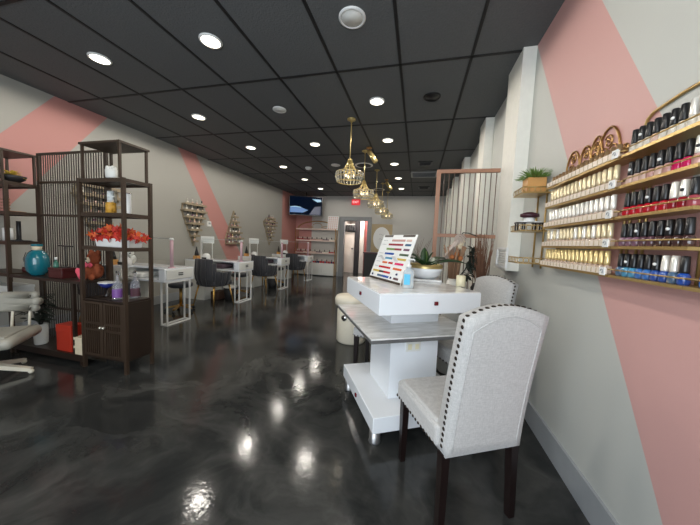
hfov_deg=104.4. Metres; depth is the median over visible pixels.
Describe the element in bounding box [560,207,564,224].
bottle
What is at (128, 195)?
candle holder
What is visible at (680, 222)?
bottle
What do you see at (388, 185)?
ceiling spotlight
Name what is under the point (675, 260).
bottle
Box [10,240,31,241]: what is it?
tray
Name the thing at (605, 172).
bottle
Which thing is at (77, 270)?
heart
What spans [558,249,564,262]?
bottle
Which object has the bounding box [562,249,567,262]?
bottle
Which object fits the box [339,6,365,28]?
ceiling speaker
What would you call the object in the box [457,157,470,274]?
trim
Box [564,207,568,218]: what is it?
bottle
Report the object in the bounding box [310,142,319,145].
recessed light
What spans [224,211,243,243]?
wall rack
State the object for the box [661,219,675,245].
bottle
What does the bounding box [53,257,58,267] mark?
glass bottle
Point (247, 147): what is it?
recessed light
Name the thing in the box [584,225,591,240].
bottle
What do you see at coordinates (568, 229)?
bottle
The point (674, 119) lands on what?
bottle
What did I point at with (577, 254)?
bottle
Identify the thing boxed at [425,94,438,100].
grille
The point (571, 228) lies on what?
bottle
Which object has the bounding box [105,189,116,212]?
candle
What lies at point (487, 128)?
column
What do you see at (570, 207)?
bottle
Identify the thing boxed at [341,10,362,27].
grille
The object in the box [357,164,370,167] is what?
grille
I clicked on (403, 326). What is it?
station
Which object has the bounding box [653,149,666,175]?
bottle
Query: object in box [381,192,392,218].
crystal pendant
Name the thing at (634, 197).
bottle
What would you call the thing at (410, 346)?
outlet plate
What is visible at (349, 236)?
door
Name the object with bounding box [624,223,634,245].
bottle
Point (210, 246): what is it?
sneeze guard
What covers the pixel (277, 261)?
drawer
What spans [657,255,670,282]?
bottle
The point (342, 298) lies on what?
cushion
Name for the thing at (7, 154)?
display shelf
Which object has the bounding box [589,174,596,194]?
bottle
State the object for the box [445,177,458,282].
column
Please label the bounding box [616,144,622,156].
bottle
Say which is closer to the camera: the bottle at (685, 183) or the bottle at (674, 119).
the bottle at (685, 183)
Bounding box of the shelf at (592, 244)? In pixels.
[542,240,626,249]
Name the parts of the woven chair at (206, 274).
leg, seat, leg, leg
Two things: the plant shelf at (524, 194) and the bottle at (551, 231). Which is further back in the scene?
the plant shelf at (524, 194)
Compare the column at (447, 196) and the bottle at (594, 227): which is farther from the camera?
the column at (447, 196)
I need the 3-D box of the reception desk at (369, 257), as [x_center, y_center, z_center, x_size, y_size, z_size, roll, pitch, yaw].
[0.825,0.150,8.836,0.760,0.960,0.500,3,4,14]
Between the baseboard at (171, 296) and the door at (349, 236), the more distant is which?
the door at (349, 236)
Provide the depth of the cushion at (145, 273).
3.81 m
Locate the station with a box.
[338,277,480,445]
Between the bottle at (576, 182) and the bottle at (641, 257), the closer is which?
the bottle at (641, 257)
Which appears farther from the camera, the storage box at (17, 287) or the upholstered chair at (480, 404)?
the storage box at (17, 287)
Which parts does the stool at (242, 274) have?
seat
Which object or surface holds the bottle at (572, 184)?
on the rack at (607, 216)
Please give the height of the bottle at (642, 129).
0.090 m
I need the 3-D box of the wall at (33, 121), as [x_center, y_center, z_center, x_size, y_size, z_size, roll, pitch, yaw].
[-3.409,-0.705,4.876,0.100,2.888,11.300,3,4,14]
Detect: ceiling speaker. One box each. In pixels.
[273,106,285,112]
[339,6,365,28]
[423,92,440,101]
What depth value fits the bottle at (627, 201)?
1.07 m
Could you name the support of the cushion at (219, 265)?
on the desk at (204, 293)
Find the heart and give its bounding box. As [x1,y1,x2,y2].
[75,268,79,278]
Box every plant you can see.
[15,294,57,344]
[414,239,431,262]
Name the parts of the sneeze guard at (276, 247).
panel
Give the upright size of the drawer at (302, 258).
0.152 m
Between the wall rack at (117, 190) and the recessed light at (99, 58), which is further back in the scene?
the wall rack at (117, 190)
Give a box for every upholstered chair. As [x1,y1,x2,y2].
[397,304,549,524]
[437,275,518,364]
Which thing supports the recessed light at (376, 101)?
in the ceiling
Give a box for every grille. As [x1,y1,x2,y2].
[274,108,284,112]
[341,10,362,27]
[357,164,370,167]
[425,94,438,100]
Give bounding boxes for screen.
[9,150,108,365]
[432,168,500,314]
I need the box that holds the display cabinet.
[77,139,153,375]
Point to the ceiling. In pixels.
(283, 32)
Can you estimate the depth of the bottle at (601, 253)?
1.20 m
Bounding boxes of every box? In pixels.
[0,282,34,291]
[48,266,76,278]
[55,321,81,351]
[73,335,81,346]
[74,346,81,354]
[211,289,224,299]
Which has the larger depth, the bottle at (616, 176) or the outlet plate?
the outlet plate
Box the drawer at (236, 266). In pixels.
[217,262,252,271]
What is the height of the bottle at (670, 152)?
0.090 m
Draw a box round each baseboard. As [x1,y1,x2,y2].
[0,270,293,327]
[461,313,618,524]
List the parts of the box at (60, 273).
lid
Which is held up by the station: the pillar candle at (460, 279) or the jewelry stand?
the pillar candle at (460, 279)
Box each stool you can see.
[164,281,194,313]
[231,272,248,296]
[335,293,364,344]
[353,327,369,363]
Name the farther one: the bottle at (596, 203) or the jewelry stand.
the jewelry stand
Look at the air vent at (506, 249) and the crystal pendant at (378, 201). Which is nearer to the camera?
the air vent at (506, 249)
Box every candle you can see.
[2,228,13,240]
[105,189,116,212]
[456,275,465,286]
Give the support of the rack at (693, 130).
attached to the wall at (616, 381)
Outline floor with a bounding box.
[0,272,589,524]
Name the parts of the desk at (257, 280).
leg frame, drawer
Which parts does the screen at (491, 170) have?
post, rod, rod, rod, rod, rod, rail, rod, rail, rod, rod, rod, rod, rod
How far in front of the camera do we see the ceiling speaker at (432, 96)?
3.00 m
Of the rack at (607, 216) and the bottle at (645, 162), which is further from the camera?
the rack at (607, 216)
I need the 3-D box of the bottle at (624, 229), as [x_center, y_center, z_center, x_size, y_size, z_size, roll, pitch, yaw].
[1.100,-0.109,1.089,0.031,0.090,0.030,3,4,14]
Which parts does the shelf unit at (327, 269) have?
cabinet door, cabinet door, cabinet door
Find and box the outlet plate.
[406,342,420,351]
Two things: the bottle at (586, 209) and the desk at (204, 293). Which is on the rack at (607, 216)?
the bottle at (586, 209)
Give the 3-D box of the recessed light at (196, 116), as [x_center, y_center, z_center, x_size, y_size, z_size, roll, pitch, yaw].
[-2.093,-2.012,3.762,0.184,0.011,0.184,3,4,14]
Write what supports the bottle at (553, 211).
on the rack at (607, 216)
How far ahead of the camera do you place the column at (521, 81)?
2.32 m
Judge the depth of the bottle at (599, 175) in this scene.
1.25 m
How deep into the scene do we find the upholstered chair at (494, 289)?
2.13 m
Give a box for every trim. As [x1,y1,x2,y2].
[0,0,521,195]
[338,217,371,275]
[353,221,359,272]
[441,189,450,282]
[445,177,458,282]
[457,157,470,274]
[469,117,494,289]
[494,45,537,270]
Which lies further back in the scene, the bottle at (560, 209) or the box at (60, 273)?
the box at (60, 273)
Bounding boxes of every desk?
[102,262,193,326]
[185,258,253,302]
[238,255,289,289]
[272,254,312,280]
[363,252,377,276]
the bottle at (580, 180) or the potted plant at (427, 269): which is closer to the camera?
the bottle at (580, 180)
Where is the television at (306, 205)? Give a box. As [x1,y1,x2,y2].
[289,192,322,215]
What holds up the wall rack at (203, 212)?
attached to the wall at (33, 121)
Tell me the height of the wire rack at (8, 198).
0.130 m
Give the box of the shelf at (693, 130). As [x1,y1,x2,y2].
[621,113,699,157]
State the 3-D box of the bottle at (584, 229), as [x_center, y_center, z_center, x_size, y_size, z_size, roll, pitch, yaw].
[1.161,-0.130,1.346,0.027,0.100,0.027,3,4,14]
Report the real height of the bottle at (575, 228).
0.100 m
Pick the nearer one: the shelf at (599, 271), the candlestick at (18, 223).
the shelf at (599, 271)
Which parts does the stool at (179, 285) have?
seat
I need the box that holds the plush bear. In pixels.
[85,250,103,279]
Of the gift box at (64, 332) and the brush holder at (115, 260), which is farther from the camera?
the brush holder at (115, 260)
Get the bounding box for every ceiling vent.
[355,163,372,167]
[411,171,436,177]
[418,161,432,165]
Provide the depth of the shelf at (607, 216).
1.31 m
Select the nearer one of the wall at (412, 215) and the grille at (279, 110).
the grille at (279, 110)
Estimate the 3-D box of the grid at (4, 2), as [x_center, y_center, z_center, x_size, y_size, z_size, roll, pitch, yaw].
[-0.730,-1.986,4.133,5.303,0.006,11.100,3,4,14]
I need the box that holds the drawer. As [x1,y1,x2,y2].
[121,269,192,282]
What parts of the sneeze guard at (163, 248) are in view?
panel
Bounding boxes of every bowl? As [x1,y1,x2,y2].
[4,170,26,182]
[97,281,115,296]
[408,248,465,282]
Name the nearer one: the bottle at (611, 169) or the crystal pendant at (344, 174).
the bottle at (611, 169)
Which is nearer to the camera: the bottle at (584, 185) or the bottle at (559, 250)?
the bottle at (584, 185)
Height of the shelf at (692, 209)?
0.036 m
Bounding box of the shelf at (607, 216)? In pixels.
[544,211,632,228]
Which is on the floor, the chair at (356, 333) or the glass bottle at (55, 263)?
the chair at (356, 333)
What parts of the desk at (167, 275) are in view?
leg frame, drawer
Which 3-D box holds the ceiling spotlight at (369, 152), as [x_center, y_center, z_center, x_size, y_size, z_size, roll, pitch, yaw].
[0.381,-1.836,4.662,0.238,0.290,0.100,6,5,39]
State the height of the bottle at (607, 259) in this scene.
0.100 m
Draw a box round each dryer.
[117,256,131,265]
[202,253,210,259]
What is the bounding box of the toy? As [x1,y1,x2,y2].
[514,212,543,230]
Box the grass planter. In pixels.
[514,166,551,191]
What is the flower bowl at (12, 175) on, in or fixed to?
on the display shelf at (7, 154)
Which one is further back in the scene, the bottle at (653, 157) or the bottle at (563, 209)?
the bottle at (563, 209)
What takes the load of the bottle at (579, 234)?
on the rack at (607, 216)
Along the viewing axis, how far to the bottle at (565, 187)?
1.54 m
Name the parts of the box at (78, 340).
lid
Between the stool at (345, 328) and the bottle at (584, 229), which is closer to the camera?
the bottle at (584, 229)
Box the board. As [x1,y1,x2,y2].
[327,216,338,229]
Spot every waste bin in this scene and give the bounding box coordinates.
[223,285,236,299]
[267,276,276,287]
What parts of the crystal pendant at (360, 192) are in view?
frame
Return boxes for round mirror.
[371,224,392,251]
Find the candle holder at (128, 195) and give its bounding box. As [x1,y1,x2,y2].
[126,193,131,213]
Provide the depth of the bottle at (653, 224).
0.95 m
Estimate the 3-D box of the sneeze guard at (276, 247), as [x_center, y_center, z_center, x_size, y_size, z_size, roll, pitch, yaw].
[-2.148,-0.348,6.929,0.997,0.413,0.084,3,4,14]
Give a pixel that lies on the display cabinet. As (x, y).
(121, 329)
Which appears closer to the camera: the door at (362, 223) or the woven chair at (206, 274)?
the woven chair at (206, 274)
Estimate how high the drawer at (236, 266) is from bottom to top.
0.152 m
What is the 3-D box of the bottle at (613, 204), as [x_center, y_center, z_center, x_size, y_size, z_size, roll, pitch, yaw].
[1.121,-0.238,1.157,0.027,0.100,0.027,3,4,14]
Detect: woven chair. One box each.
[76,264,140,321]
[193,258,234,309]
[249,255,278,293]
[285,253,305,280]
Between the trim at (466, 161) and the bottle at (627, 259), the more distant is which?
the trim at (466, 161)
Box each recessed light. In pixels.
[87,52,112,65]
[191,114,205,119]
[198,32,222,48]
[245,146,255,149]
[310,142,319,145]
[369,97,384,105]
[382,138,393,142]
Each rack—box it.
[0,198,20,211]
[71,183,120,232]
[180,202,207,245]
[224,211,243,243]
[263,217,277,240]
[540,125,640,276]
[608,81,699,292]
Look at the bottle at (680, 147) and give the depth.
0.87 m
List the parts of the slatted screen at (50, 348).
board, frame, support post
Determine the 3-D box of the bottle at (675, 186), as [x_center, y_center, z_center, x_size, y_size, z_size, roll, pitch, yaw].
[1.056,-0.216,0.885,0.031,0.090,0.030,3,4,14]
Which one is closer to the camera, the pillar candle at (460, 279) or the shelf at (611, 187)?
the shelf at (611, 187)
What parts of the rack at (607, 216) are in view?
wall rod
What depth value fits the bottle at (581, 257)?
1.35 m
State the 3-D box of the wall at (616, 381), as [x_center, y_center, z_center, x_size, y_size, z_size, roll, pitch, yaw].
[1.831,-0.396,3.599,0.100,2.888,11.300,3,4,14]
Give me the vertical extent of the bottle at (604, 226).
0.100 m
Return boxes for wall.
[0,74,296,325]
[296,196,445,278]
[345,221,364,269]
[363,221,367,266]
[445,0,699,524]
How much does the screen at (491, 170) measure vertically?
2.020 m
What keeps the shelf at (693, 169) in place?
attached to the rack at (693, 130)
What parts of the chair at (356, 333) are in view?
leg, seat, leg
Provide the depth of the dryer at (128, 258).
3.83 m
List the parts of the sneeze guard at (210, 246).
panel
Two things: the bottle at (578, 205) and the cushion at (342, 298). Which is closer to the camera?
the bottle at (578, 205)
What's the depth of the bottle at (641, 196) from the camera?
1.01 m
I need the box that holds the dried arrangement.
[437,232,477,374]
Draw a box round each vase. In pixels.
[24,244,50,275]
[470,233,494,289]
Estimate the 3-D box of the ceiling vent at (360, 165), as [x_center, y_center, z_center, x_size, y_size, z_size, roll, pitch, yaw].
[0.297,-2.059,5.769,0.380,0.014,0.380,3,4,14]
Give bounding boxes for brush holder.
[113,251,118,264]
[193,247,199,258]
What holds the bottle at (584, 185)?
on the rack at (607, 216)
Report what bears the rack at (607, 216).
attached to the wall at (616, 381)
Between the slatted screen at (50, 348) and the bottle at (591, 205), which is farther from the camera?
the slatted screen at (50, 348)
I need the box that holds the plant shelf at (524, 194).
[508,186,550,268]
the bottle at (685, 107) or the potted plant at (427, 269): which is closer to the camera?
the bottle at (685, 107)
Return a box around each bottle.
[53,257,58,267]
[112,271,122,297]
[130,270,139,296]
[544,249,548,260]
[545,230,550,241]
[546,249,551,260]
[548,230,552,241]
[549,249,554,261]
[550,210,554,221]
[551,229,556,241]
[552,189,556,205]
[552,249,557,261]
[554,209,558,225]
[554,229,559,241]
[555,188,560,204]
[555,249,561,261]
[556,208,561,220]
[557,229,562,240]
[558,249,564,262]
[559,187,563,197]
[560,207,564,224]
[561,228,566,240]
[562,185,566,202]
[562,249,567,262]
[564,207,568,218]
[564,228,569,240]
[565,250,571,263]
[566,184,570,196]
[566,206,572,223]
[568,227,573,240]
[569,182,574,200]
[569,250,575,263]
[571,205,576,217]
[571,227,577,240]
[572,181,578,199]
[573,250,579,264]
[574,204,580,222]
[575,226,582,240]
[577,250,584,264]
[578,179,582,197]
[578,202,584,216]
[579,226,586,240]
[581,177,587,196]
[581,201,589,221]
[581,250,589,265]
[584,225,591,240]
[586,176,591,195]
[586,250,594,265]
[587,200,594,220]
[588,225,596,240]
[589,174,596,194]
[591,250,599,266]
[592,199,599,219]
[594,224,601,239]
[596,172,602,192]
[596,197,604,213]
[596,250,604,266]
[599,169,607,191]
[599,224,607,239]
[601,251,611,273]
[602,196,610,218]
[605,167,613,189]
[606,223,614,245]
[610,194,617,216]
[613,164,620,186]
[615,253,624,275]
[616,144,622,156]
[618,224,627,245]
[621,193,631,215]
[621,254,631,276]
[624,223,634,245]
[625,161,635,183]
[627,254,638,277]
[628,192,638,214]
[629,129,638,151]
[631,158,642,181]
[631,222,641,245]
[634,190,645,213]
[634,254,645,278]
[635,125,646,148]
[638,156,649,179]
[638,222,649,245]
[641,188,653,212]
[641,254,653,279]
[642,121,653,145]
[645,221,657,245]
[646,153,657,177]
[649,186,661,211]
[649,255,661,280]
[650,117,661,141]
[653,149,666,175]
[653,220,666,245]
[657,184,670,210]
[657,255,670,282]
[658,112,670,138]
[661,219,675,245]
[662,146,675,172]
[666,108,680,134]
[666,181,680,208]
[666,255,680,283]
[671,142,685,169]
[671,218,685,245]
[675,179,690,207]
[675,256,691,285]
[676,102,690,130]
[680,138,695,167]
[680,217,696,246]
[685,97,699,126]
[685,176,699,206]
[691,135,699,163]
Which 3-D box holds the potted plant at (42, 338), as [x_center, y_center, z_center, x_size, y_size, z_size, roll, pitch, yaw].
[-3.088,0.563,2.670,0.425,0.508,0.230,2,4,1]
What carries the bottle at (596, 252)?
on the rack at (607, 216)
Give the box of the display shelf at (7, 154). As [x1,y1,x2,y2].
[0,147,41,352]
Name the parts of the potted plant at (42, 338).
pot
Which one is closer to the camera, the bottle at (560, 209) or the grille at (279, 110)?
the bottle at (560, 209)
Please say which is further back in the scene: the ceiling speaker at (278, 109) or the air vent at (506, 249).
the ceiling speaker at (278, 109)
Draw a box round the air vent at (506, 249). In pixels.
[495,247,508,268]
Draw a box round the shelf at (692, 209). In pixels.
[614,197,699,219]
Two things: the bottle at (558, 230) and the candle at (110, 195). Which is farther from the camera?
the candle at (110, 195)
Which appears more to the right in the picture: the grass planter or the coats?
the grass planter
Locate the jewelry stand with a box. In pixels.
[58,245,72,267]
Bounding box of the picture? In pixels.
[290,199,320,214]
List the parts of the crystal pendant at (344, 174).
frame, rod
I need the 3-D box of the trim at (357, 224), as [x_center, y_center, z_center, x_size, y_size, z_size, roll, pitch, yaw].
[0.284,-0.708,11.083,0.170,2.300,0.140,3,4,14]
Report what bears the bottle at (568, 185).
on the rack at (607, 216)
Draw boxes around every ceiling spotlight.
[366,147,377,163]
[385,179,392,190]
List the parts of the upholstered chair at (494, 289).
seat, backrest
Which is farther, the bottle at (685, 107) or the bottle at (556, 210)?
the bottle at (556, 210)
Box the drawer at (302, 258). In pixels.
[299,256,312,261]
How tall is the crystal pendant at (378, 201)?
0.835 m
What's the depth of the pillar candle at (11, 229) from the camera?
2.81 m
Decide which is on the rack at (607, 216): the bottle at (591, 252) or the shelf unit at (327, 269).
the bottle at (591, 252)
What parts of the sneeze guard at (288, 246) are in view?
panel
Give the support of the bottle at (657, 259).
on the rack at (693, 130)
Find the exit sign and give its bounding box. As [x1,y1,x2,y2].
[352,199,359,204]
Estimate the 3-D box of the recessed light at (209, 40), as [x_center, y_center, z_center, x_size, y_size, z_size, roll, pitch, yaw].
[-1.176,-1.868,2.295,0.184,0.011,0.184,3,4,14]
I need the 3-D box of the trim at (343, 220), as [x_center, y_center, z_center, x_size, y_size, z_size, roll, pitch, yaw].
[0.173,-0.548,9.779,1.150,2.160,0.160,3,4,14]
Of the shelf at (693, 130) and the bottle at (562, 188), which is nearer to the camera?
the shelf at (693, 130)
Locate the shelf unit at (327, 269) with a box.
[294,221,337,275]
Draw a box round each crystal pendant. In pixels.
[335,117,363,184]
[353,150,373,199]
[367,169,383,208]
[374,183,388,214]
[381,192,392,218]
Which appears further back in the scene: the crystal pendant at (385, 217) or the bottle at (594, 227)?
the crystal pendant at (385, 217)
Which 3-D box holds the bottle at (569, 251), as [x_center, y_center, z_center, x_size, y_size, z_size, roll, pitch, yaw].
[1.183,-0.019,1.463,0.027,0.100,0.027,3,4,14]
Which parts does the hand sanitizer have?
label panel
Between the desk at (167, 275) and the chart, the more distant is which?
the desk at (167, 275)
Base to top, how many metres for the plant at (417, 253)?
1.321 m
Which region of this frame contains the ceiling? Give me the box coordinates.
[0,0,564,195]
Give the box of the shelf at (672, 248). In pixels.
[611,238,699,250]
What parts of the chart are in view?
easel leg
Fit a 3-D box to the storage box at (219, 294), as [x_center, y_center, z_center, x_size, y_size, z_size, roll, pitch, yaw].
[-2.655,0.649,5.507,0.180,0.160,0.260,3,4,14]
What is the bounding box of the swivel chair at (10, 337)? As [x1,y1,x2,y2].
[0,291,43,373]
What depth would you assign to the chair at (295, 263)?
7.79 m
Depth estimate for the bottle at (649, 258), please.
0.96 m
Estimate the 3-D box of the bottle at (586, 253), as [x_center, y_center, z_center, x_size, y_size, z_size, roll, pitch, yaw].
[1.147,-0.010,1.319,0.027,0.100,0.027,3,4,14]
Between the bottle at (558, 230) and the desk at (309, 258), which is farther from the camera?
the desk at (309, 258)
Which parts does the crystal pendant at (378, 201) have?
frame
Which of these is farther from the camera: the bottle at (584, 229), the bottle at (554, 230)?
the bottle at (554, 230)
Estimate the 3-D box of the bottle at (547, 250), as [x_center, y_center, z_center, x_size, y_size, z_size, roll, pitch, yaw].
[1.245,-0.035,1.716,0.027,0.100,0.027,3,4,14]
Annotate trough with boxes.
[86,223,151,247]
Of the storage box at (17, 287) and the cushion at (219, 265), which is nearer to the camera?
the storage box at (17, 287)
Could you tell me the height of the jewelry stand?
0.212 m
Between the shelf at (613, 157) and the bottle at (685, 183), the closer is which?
the bottle at (685, 183)
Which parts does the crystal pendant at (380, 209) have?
frame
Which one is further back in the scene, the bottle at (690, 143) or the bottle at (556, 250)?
the bottle at (556, 250)
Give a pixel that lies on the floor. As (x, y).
(243, 413)
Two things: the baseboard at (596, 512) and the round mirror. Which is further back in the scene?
the round mirror
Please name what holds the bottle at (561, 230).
on the rack at (607, 216)
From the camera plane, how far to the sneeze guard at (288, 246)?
8.52 m
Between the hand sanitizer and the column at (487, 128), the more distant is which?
the column at (487, 128)
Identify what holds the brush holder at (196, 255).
on the desk at (204, 293)
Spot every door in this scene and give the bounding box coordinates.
[344,224,354,272]
[358,221,364,272]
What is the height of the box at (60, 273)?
0.098 m
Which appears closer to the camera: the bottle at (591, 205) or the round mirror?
the bottle at (591, 205)
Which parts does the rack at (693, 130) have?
wall rod, wall rod, wall rod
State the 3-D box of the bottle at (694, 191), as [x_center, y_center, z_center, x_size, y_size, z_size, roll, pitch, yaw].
[1.040,-0.212,0.820,0.031,0.090,0.030,3,4,14]
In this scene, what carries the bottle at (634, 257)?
on the rack at (693, 130)
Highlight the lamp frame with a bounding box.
[201,236,213,258]
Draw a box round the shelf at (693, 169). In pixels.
[618,155,699,188]
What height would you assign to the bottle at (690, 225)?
0.090 m
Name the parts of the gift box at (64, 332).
lid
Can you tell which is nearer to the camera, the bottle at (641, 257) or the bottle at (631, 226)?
the bottle at (641, 257)
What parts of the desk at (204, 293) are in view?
leg frame, drawer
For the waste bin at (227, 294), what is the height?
0.278 m
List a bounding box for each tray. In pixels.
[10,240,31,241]
[410,275,441,282]
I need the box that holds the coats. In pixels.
[345,225,355,231]
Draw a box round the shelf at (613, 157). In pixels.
[547,150,640,189]
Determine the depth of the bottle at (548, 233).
1.70 m
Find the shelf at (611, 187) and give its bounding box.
[546,181,638,208]
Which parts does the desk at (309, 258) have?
leg frame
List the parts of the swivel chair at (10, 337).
leg, leg, seat, backrest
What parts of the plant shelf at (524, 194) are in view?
shelf, lattice rail, shelf, lattice rail, shelf, lattice rail, wall rod, wall rod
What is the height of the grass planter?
0.182 m
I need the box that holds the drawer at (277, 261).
[266,258,289,265]
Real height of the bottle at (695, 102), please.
0.090 m
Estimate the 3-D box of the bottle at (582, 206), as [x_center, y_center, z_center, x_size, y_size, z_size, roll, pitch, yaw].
[1.174,-0.252,1.373,0.027,0.100,0.027,3,4,14]
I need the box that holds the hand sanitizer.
[404,258,415,284]
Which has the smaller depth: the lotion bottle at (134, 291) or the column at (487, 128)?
the lotion bottle at (134, 291)
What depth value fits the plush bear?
2.55 m
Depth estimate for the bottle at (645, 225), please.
0.98 m
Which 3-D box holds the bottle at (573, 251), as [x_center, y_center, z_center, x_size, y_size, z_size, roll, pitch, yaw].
[1.173,-0.017,1.427,0.027,0.100,0.027,3,4,14]
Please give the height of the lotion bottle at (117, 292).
0.258 m
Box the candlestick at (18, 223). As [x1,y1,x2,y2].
[10,221,31,241]
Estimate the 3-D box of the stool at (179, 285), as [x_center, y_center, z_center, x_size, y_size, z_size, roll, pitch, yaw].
[-2.761,0.558,4.459,0.429,0.485,0.446,3,4,14]
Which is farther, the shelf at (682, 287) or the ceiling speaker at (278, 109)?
the ceiling speaker at (278, 109)
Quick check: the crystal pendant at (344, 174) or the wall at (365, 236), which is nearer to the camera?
the crystal pendant at (344, 174)
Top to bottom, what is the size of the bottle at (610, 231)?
0.100 m
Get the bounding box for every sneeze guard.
[119,237,174,267]
[200,239,243,261]
[249,240,283,257]
[283,241,308,255]
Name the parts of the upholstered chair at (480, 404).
leg, seat, leg, backrest, leg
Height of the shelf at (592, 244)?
0.036 m
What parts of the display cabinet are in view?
door, door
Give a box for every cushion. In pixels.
[128,270,158,277]
[217,263,231,268]
[335,293,361,304]
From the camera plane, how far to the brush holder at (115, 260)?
3.91 m
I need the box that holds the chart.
[369,235,417,284]
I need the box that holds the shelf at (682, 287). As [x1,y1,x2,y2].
[608,269,698,289]
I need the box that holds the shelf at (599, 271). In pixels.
[540,264,614,276]
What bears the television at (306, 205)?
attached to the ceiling
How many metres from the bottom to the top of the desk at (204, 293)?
0.785 m
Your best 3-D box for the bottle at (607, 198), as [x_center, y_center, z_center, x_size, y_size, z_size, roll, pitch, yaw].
[1.130,-0.241,1.193,0.027,0.100,0.027,3,4,14]
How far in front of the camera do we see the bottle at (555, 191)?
1.65 m
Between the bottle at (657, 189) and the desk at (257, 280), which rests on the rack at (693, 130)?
the bottle at (657, 189)
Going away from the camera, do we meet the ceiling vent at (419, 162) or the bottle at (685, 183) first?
the bottle at (685, 183)
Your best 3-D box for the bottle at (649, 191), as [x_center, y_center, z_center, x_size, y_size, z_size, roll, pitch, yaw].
[1.080,-0.222,0.982,0.031,0.090,0.030,3,4,14]
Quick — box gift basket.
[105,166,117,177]

